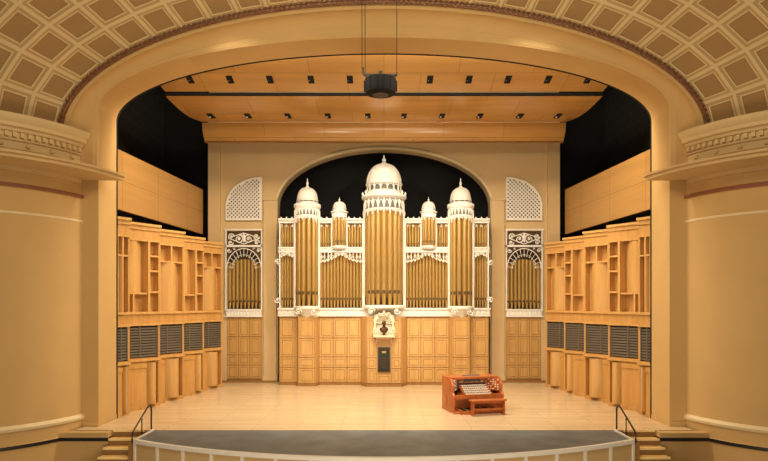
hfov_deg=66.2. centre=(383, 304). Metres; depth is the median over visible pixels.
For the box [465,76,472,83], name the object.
ceiling light
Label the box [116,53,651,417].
wall
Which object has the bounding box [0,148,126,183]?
crown molding
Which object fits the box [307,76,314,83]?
ceiling light
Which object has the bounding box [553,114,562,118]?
ceiling light
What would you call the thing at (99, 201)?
pier
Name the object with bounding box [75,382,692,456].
floor
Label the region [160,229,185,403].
wall panel
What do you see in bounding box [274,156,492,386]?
pipe organ
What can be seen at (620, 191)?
panel
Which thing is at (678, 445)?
wall
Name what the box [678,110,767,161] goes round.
entablature
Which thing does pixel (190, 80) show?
ceiling light
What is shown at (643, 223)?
wall panel
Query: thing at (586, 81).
ceiling light
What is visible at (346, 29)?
arch
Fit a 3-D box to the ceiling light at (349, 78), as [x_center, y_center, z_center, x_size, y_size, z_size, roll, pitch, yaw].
[-1.137,-7.559,19.700,0.200,0.163,0.380,0,0,0]
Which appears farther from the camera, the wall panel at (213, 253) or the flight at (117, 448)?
the wall panel at (213, 253)
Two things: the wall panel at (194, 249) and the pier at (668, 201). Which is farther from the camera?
the wall panel at (194, 249)
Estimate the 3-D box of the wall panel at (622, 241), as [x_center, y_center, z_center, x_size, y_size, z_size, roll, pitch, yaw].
[8.117,0.360,19.238,0.650,6.080,1.712,0,0,-35]
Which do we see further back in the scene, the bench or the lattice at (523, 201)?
the lattice at (523, 201)
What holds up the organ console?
on the floor
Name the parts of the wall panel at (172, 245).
panel, curved panel, curved panel, shelf, moulding, moulding, moulding, moulding, moulding, moulding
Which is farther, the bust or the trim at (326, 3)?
the bust
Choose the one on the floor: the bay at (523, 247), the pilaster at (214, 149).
the bay at (523, 247)
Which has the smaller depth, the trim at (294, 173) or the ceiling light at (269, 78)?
the ceiling light at (269, 78)
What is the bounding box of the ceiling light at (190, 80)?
[186,76,194,83]
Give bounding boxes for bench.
[469,398,506,416]
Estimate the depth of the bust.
24.10 m
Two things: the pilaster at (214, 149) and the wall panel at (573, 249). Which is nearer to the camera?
the wall panel at (573, 249)
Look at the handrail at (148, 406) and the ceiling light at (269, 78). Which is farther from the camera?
the ceiling light at (269, 78)
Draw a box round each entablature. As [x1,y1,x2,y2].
[0,110,89,161]
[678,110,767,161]
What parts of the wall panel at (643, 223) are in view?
moulding, moulding, moulding, moulding, curved panel, curved panel, panel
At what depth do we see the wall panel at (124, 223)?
18.13 m
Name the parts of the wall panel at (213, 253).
panel, curved panel, curved panel, moulding, moulding, moulding, moulding, moulding, moulding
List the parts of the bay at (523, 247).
carved frame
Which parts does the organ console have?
panel, panel, lid, stop rail, panel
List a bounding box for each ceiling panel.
[161,55,606,91]
[165,93,602,121]
[202,123,565,142]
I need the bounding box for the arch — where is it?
[64,4,703,187]
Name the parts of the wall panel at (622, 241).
curved panel, moulding, moulding, moulding, moulding, moulding, moulding, panel, curved panel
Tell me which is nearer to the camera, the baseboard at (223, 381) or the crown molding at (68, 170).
the crown molding at (68, 170)
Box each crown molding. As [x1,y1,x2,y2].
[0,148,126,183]
[641,148,767,183]
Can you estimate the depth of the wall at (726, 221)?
15.31 m
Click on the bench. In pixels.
(491, 400)
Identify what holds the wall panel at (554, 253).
on the floor
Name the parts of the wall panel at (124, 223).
panel, curved panel, moulding, moulding, moulding, curved panel, moulding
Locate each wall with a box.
[0,170,84,460]
[59,431,112,460]
[112,435,132,460]
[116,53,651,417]
[118,88,163,228]
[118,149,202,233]
[209,92,558,381]
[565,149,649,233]
[604,88,649,228]
[635,435,655,460]
[655,431,708,460]
[683,170,767,460]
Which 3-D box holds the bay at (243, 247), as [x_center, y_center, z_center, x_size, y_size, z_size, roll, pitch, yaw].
[-6.170,0.030,26.117,1.680,6.739,0.567,0,0,0]
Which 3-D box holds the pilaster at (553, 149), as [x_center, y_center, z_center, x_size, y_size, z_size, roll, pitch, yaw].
[6.195,-2.350,25.898,3.050,11.500,0.195,0,0,0]
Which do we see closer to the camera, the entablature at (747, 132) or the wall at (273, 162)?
the entablature at (747, 132)
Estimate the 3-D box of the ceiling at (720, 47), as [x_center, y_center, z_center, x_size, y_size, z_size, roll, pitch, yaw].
[0.000,-8.450,14.250,25.540,7.500,3.500,0,0,0]
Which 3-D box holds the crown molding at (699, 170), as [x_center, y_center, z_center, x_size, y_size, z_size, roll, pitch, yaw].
[11.600,-3.510,14.570,8.793,0.300,3.820,0,0,0]
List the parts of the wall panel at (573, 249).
curved panel, moulding, moulding, moulding, moulding, moulding, moulding, panel, curved panel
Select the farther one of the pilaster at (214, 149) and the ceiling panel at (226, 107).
the pilaster at (214, 149)
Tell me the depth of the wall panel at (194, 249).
22.53 m
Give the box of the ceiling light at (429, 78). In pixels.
[427,76,432,83]
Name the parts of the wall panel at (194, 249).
curved panel, panel, moulding, moulding, moulding, moulding, moulding, moulding, curved panel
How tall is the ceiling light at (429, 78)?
0.163 m
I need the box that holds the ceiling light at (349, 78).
[347,76,352,83]
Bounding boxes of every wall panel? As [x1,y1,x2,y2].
[118,216,131,417]
[130,222,161,411]
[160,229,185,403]
[184,236,205,396]
[204,241,223,390]
[544,241,563,390]
[562,236,583,396]
[582,229,607,403]
[606,222,637,411]
[636,216,649,417]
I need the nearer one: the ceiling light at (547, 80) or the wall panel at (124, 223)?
the wall panel at (124, 223)
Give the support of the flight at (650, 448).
on the floor
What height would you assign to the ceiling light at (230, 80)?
0.163 m
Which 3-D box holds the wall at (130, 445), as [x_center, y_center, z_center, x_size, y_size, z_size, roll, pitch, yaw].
[-7.490,4.100,15.510,2.420,1.200,1.220,0,0,0]
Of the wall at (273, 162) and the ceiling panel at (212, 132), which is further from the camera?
the wall at (273, 162)
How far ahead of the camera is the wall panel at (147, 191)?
21.78 m
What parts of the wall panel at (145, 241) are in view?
curved panel, panel, moulding, moulding, moulding, moulding, moulding, moulding, curved panel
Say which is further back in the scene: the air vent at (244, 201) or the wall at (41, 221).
the air vent at (244, 201)
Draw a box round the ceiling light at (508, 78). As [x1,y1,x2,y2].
[504,76,511,83]
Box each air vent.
[225,177,261,219]
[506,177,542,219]
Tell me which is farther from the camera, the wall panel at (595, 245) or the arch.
the wall panel at (595, 245)
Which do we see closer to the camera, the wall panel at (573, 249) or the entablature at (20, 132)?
the entablature at (20, 132)
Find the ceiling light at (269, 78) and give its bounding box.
[266,76,273,83]
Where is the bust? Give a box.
[380,321,387,334]
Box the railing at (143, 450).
[133,429,634,460]
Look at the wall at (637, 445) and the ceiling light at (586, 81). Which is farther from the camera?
the ceiling light at (586, 81)
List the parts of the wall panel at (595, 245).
moulding, moulding, moulding, moulding, moulding, moulding, shelf, curved panel, curved panel, panel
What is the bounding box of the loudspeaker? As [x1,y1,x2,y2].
[362,15,397,98]
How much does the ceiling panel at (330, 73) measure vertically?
0.750 m
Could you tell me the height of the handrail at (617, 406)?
0.782 m
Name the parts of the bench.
leg, seat, leg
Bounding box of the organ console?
[442,374,503,414]
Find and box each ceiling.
[0,0,767,122]
[156,86,611,95]
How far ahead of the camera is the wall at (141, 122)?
25.33 m
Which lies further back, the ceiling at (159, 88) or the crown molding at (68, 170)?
the ceiling at (159, 88)
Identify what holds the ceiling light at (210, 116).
attached to the ceiling panel at (226, 107)
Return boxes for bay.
[224,229,262,379]
[505,229,543,379]
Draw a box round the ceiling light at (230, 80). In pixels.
[225,76,233,83]
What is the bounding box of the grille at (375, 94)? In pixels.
[373,92,387,97]
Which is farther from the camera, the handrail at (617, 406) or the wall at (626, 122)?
the wall at (626, 122)
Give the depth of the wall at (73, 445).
15.75 m
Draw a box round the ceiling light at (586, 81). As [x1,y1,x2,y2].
[583,78,590,83]
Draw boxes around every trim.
[58,0,709,123]
[276,147,491,236]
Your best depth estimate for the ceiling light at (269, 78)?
19.73 m
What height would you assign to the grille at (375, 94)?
0.020 m
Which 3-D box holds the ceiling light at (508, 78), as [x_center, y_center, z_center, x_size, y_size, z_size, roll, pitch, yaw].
[4.147,-7.559,19.700,0.200,0.163,0.380,0,0,0]
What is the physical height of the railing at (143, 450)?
1.330 m
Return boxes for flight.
[97,430,144,460]
[623,430,670,460]
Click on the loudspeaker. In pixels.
(380, 86)
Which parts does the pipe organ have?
rail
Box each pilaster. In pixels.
[208,122,277,382]
[490,122,559,380]
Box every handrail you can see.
[131,405,151,442]
[616,405,636,442]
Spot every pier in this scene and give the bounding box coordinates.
[81,181,116,426]
[651,181,686,426]
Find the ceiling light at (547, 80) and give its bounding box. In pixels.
[543,76,552,83]
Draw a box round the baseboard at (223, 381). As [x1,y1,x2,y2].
[222,380,545,382]
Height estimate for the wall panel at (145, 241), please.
6.080 m
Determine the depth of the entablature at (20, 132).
15.08 m
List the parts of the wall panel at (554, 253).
moulding, moulding, moulding, moulding, moulding, moulding, curved panel, curved panel, panel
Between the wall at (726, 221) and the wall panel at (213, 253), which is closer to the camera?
the wall at (726, 221)
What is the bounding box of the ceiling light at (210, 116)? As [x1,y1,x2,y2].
[206,114,215,118]
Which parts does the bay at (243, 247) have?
carved frame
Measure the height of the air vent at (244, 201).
1.915 m

